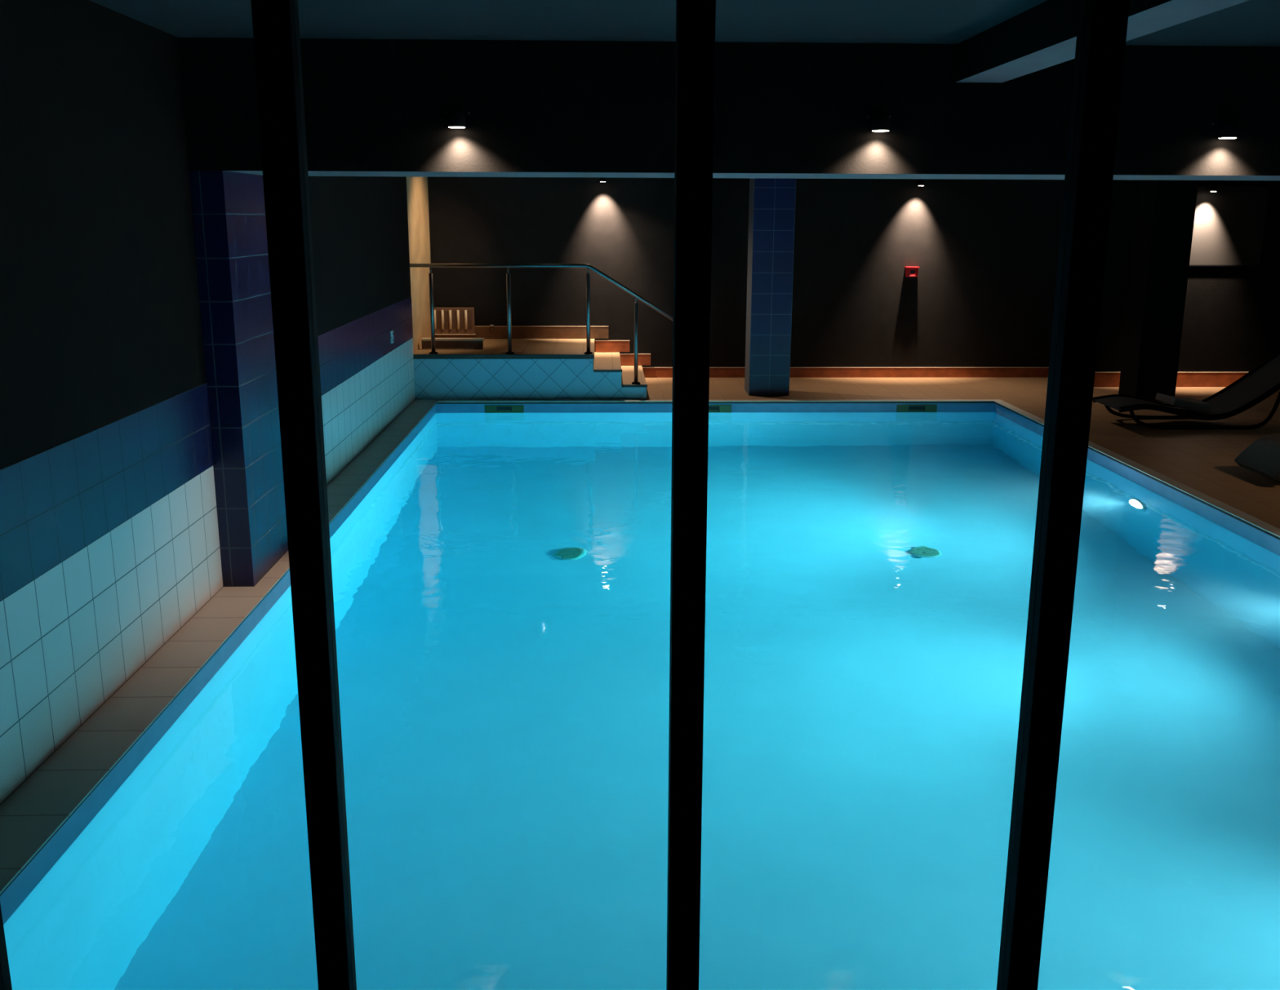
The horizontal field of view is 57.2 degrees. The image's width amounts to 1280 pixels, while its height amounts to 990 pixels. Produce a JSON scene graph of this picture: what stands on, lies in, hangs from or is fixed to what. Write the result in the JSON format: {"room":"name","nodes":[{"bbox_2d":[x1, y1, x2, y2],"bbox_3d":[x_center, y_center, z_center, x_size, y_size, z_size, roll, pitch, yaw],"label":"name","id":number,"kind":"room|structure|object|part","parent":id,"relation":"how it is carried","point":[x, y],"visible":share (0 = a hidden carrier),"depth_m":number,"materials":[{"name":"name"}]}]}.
{"room":"indoor swimming pool","nodes":[
{"label":"indoor swimming pool","id":0,"kind":"room"},
{"bbox_2d":[0,0,431,804],"bbox_3d":[-2.426,-1.355,8.086,0.253,3.180,12.900,0,13,-2],"label":"wall","id":1,"kind":"structure","parent":0,"point":[109,540],"depth_m":4.89,"materials":[{"name":"tile"}]},
{"bbox_2d":[390,330,394,343],"bbox_3d":[-2.391,-1.525,11.337,0.016,0.117,0.100,0,13,-2],"label":"wall socket","id":2,"kind":"object","parent":1,"relation":"attached to","point":[392,340],"visible":1,"depth_m":11.30,"materials":[{"name":"grey plastic"}]},
{"bbox_2d":[0,399,438,894],"bbox_3d":[0.871,0.215,7.560,6.300,0.008,10.950,0,13,-2],"label":"floor","id":3,"kind":"structure","parent":0,"point":[37,808],"depth_m":4.79,"materials":[{"name":"tile"}]},
{"bbox_2d":[188,170,288,586],"bbox_3d":[-2.169,-0.659,6.501,0.165,2.160,0.880,0,13,-2],"label":"tiled column","id":4,"kind":"structure","parent":3,"relation":"on","point":[228,208],"depth_m":6.21,"materials":[{"name":"blue tile"}]},
{"bbox_2d":[88,0,1279,46],"bbox_3d":[3.525,-2.826,7.923,12.050,0.200,12.900,0,13,-2],"label":"ceiling","id":5,"kind":"structure","parent":0,"point":[1251,23],"depth_m":5.12,"materials":[{"name":"paint"}]},
{"bbox_2d":[177,37,1279,180],"bbox_3d":[3.577,-2.022,6.316,11.650,0.620,0.800,0,13,-2],"label":"wall","id":6,"kind":"structure","parent":5,"relation":"attached to","point":[373,107],"depth_m":5.83,"materials":[{"name":"paint"}]},
{"bbox_2d":[444,109,470,128],"bbox_3d":[-0.898,-1.842,5.755,0.122,0.083,0.102,0,13,-2],"label":"wall spotlight","id":7,"kind":"object","parent":6,"relation":"attached to","point":[455,117],"visible":1,"depth_m":5.71,"materials":[{"name":"black metal"}]},
{"bbox_2d":[866,113,890,132],"bbox_3d":[1.191,-1.845,5.819,0.122,0.083,0.102,0,13,-2],"label":"wall spotlight","id":8,"kind":"object","parent":6,"relation":"attached to","point":[881,122],"visible":1,"depth_m":5.78,"materials":[{"name":"black metal"}]},
{"bbox_2d":[1211,120,1238,138],"bbox_3d":[2.940,-1.827,5.879,0.122,0.083,0.102,0,13,-2],"label":"wall spotlight","id":9,"kind":"object","parent":6,"relation":"attached to","point":[1228,129],"visible":1,"depth_m":5.84,"materials":[{"name":"black metal"}]},
{"bbox_2d":[955,0,1249,82],"bbox_3d":[1.748,-1.647,3.756,0.235,0.180,4.240,0,13,-2],"label":"ceiling beam","id":10,"kind":"structure","parent":5,"relation":"attached to","point":[1042,36],"depth_m":4.77,"materials":[{"name":"paint"}]},
{"bbox_2d":[427,177,1064,367],"bbox_3d":[1.252,-2.837,14.379,8.100,3.180,0.200,0,13,-2],"label":"wall","id":11,"kind":"structure","parent":0,"point":[985,252],"depth_m":14.28,"materials":[{"name":"paint"}]},
{"bbox_2d":[434,307,475,334],"bbox_3d":[-2.255,-2.114,14.285,0.500,0.328,0.058,0,13,-2],"label":"radiator","id":12,"kind":"object","parent":11,"relation":"attached to","point":[447,321],"visible":0.88,"depth_m":14.27,"materials":[{"name":"beige metal"}]},
{"bbox_3d":[-2.255,-1.961,14.327,0.500,0.010,0.048,0,13,-2],"label":"rail","id":13,"kind":"part","parent":12,"relation":"part of","materials":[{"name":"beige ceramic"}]},
{"bbox_2d":[435,325,608,338],"bbox_3d":[-1.441,-1.990,14.363,2.110,0.151,0.020,0,13,-2],"label":"baseboard","id":14,"kind":"structure","parent":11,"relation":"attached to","point":[481,331],"depth_m":14.36,"materials":[{"name":"beige wood"}]},
{"bbox_2d":[600,177,605,182],"bbox_3d":[-0.438,-3.746,13.903,0.064,0.083,0.202,0,13,-2],"label":"wall spotlight","id":15,"kind":"object","parent":11,"relation":"attached to","point":[602,180],"visible":0.59,"depth_m":13.81,"materials":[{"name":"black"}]},
{"bbox_2d":[595,340,650,365],"bbox_3d":[-0.208,-1.749,14.459,0.680,0.306,0.020,0,13,-2],"label":"baseboard","id":16,"kind":"structure","parent":11,"relation":"attached to","point":[626,359],"depth_m":14.44,"materials":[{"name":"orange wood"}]},
{"bbox_2d":[642,367,1048,377],"bbox_3d":[2.655,-1.526,14.621,5.290,0.126,0.020,0,13,-2],"label":"baseboard","id":17,"kind":"structure","parent":11,"relation":"attached to","point":[649,372],"depth_m":14.63,"materials":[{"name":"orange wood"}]},
{"bbox_2d":[905,266,919,277],"bbox_3d":[3.315,-2.720,14.323,0.156,0.123,0.088,0,13,-2],"label":"fire alarm","id":18,"kind":"object","parent":11,"relation":"attached to","point":[910,272],"visible":1,"depth_m":14.29,"materials":[{"name":"red plastic"}]},
{"bbox_2d":[916,178,924,186],"bbox_3d":[3.340,-3.730,14.025,0.064,0.083,0.202,0,13,-2],"label":"wall spotlight","id":19,"kind":"object","parent":11,"relation":"attached to","point":[921,182],"visible":0.97,"depth_m":13.94,"materials":[{"name":"black metal"}]},
{"bbox_2d":[436,377,1279,537],"bbox_3d":[3.643,0.003,8.496,11.400,0.008,12.700,0,13,-2],"label":"floor","id":20,"kind":"structure","parent":0,"point":[1202,460],"depth_m":11.86,"materials":[{"name":"tile"}]},
{"bbox_2d":[413,338,647,399],"bbox_3d":[-1.233,-1.484,13.611,2.576,0.485,1.768,0,13,-2],"label":"platform","id":21,"kind":"object","parent":20,"relation":"on","point":[544,368],"visible":0.85,"depth_m":12.78,"materials":[{"name":"tile"}]},
{"bbox_2d":[421,337,484,349],"bbox_3d":[-2.103,-1.703,13.227,0.695,0.122,0.100,0,13,-2],"label":"wooden bench","id":22,"kind":"object","parent":21,"relation":"on","point":[440,343],"visible":1,"depth_m":13.19,"materials":[{"name":"brown wood"}]},
{"bbox_2d":[499,350,522,352],"bbox_3d":[-1.423,-1.588,12.998,0.240,0.008,0.160,0,13,-2],"label":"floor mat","id":23,"kind":"object","parent":21,"relation":"on","point":[501,351],"visible":0.94,"depth_m":12.98,"materials":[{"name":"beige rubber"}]},
{"bbox_2d":[409,263,673,384],"bbox_3d":[-1.045,-1.850,12.752,2.859,1.296,0.096,0,13,-2],"label":"handrail","id":24,"kind":"object","parent":21,"relation":"on","point":[411,265],"visible":0.98,"depth_m":12.67,"materials":[{"name":"silver metal"}]},
{"bbox_3d":[-2.245,-2.000,12.679,0.044,0.913,0.044,0,13,-2],"label":"post","id":25,"kind":"part","parent":24,"relation":"part of","materials":[{"name":"silver metal"}]},
{"bbox_3d":[-1.415,-2.003,12.704,0.044,0.913,0.044,0,13,-2],"label":"post","id":26,"kind":"part","parent":24,"relation":"part of","materials":[{"name":"silver metal"}]},
{"bbox_3d":[-1.044,-2.182,12.673,2.859,0.614,0.042,0,13,-2],"label":"rail","id":27,"kind":"part","parent":24,"relation":"part of","materials":[{"name":"silver metal"}]},
{"bbox_3d":[-0.561,-2.006,12.730,0.044,0.913,0.044,0,13,-2],"label":"post","id":28,"kind":"part","parent":24,"relation":"part of","materials":[{"name":"silver metal"}]},
{"bbox_3d":[-0.042,-1.697,12.820,0.044,0.933,0.044,0,13,-2],"label":"post","id":29,"kind":"part","parent":24,"relation":"part of","materials":[{"name":"silver metal"}]},
{"bbox_2d":[0,402,1279,924],"bbox_3d":[0.987,1.347,7.987,6.650,2.392,10.850,0,13,-2],"label":"pool edge","id":30,"kind":"object","parent":20,"relation":"in","point":[16,892],"visible":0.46,"depth_m":8.08,"materials":[{"name":"blue tile"}]},
{"bbox_2d":[484,404,524,413],"bbox_3d":[-1.460,-0.924,12.634,0.420,0.084,0.012,0,13,-2],"label":"skimmer","id":31,"kind":"object","parent":30,"relation":"attached to","point":[488,408],"visible":1,"depth_m":12.63,"materials":[{"name":"green plastic"}]},
{"bbox_2d":[3,412,1279,989],"bbox_3d":[0.987,1.354,7.988,6.150,2.179,10.350,0,13,-2],"label":"pool water","id":32,"kind":"object","parent":30,"relation":"in","point":[501,592],"visible":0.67,"depth_m":4.73,"materials":[{"name":"blue liquid"}]},
{"bbox_2d":[708,404,731,413],"bbox_3d":[0.784,-0.932,12.703,0.410,0.084,0.012,0,13,-2],"label":"skimmer","id":33,"kind":"object","parent":30,"relation":"attached to","point":[712,408],"visible":0.52,"depth_m":12.70,"materials":[{"name":"green plastic"}]},
{"bbox_2d":[896,404,937,412],"bbox_3d":[3.008,-0.940,12.771,0.440,0.084,0.012,0,13,-2],"label":"skimmer","id":34,"kind":"object","parent":30,"relation":"attached to","point":[900,408],"visible":1,"depth_m":12.77,"materials":[{"name":"green plastic"}]},
{"bbox_2d":[744,177,795,395],"bbox_3d":[1.440,-2.511,13.012,0.450,2.780,0.420,0,13,-2],"label":"tiled column","id":35,"kind":"structure","parent":20,"relation":"on","point":[771,207],"depth_m":12.87,"materials":[{"name":"blue tile"}]},
{"bbox_2d":[437,399,1279,537],"bbox_3d":[1.044,0.162,7.753,6.120,0.006,10.340,0,13,-2],"label":"pool coping","id":36,"kind":"object","parent":20,"relation":"on","point":[1269,528],"visible":1,"depth_m":10.09,"materials":[{"name":"tile"}]},
{"bbox_2d":[1118,180,1198,399],"bbox_3d":[5.653,-2.445,12.795,0.440,2.780,0.430,0,13,-2],"label":"tiled column","id":37,"kind":"structure","parent":20,"relation":"on","point":[1165,215],"depth_m":12.69,"materials":[{"name":"black tile"}]},
{"bbox_2d":[1092,350,1279,430],"bbox_3d":[5.460,-1.049,11.337,1.922,0.746,0.656,0,13,-2],"label":"lounger","id":38,"kind":"object","parent":20,"relation":"on","point":[1263,381],"visible":0.95,"depth_m":11.28,"materials":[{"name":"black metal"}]},
{"bbox_2d":[1155,392,1211,411],"bbox_3d":[5.250,-0.901,11.365,0.366,0.118,0.400,0,13,-2],"label":"folded towel","id":39,"kind":"object","parent":38,"relation":"on","point":[1190,403],"visible":1,"depth_m":11.18,"materials":[{"name":"grey fabric"}]},
{"bbox_3d":[5.469,-1.024,11.034,1.922,0.656,0.056,0,13,-2],"label":"rail","id":40,"kind":"part","parent":38,"relation":"part of","materials":[{"name":"black metal"}]},
{"bbox_2d":[1234,433,1279,481],"bbox_3d":[5.574,-0.507,8.950,1.746,0.789,0.600,0,13,-2],"label":"lounger","id":41,"kind":"object","parent":20,"relation":"on","point":[1262,456],"visible":1,"depth_m":9.03,"materials":[{"name":"grey fabric"}]},
{"bbox_2d":[1095,180,1279,372],"bbox_3d":[7.237,-2.760,14.148,3.850,3.180,1.050,0,13,-2],"label":"wall","id":42,"kind":"structure","parent":0,"point":[1231,322],"depth_m":13.71,"materials":[{"name":"paint"}]},
{"bbox_2d":[1093,372,1248,386],"bbox_3d":[7.248,-1.370,13.929,3.850,0.176,0.020,0,13,-2],"label":"baseboard","id":43,"kind":"structure","parent":42,"relation":"attached to","point":[1101,379],"depth_m":13.89,"materials":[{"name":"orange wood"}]},
{"bbox_2d":[1205,184,1217,191],"bbox_3d":[6.464,-3.477,13.309,0.064,0.083,0.202,0,13,-2],"label":"wall spotlight","id":44,"kind":"object","parent":42,"relation":"attached to","point":[1213,188],"visible":1,"depth_m":13.22,"materials":[{"name":"black metal"}]},
{"bbox_3d":[3.717,0.217,1.999,12.050,3.380,0.160,0,13,-2],"label":"wall","id":45,"kind":"structure","parent":0,"visible":0},
{"bbox_2d":[0,0,1129,989],"bbox_3d":[0.076,-0.033,1.870,3.684,2.300,0.063,0,13,-2],"label":"window","id":46,"kind":"structure","parent":45,"relation":"in","point":[1102,24],"depth_m":1.84,"materials":[{"name":"black metal"}]},
{"bbox_3d":[-0.225,-0.033,1.865,0.554,2.300,0.004,0,13,-2],"label":"glass pane","id":47,"kind":"part","parent":46,"relation":"part of","materials":[{"name":"clear glass"}]},
{"bbox_3d":[0.380,-0.035,1.883,0.548,2.300,0.004,0,13,-2],"label":"glass pane","id":48,"kind":"part","parent":46,"relation":"part of","materials":[{"name":"clear glass"}]}
]}

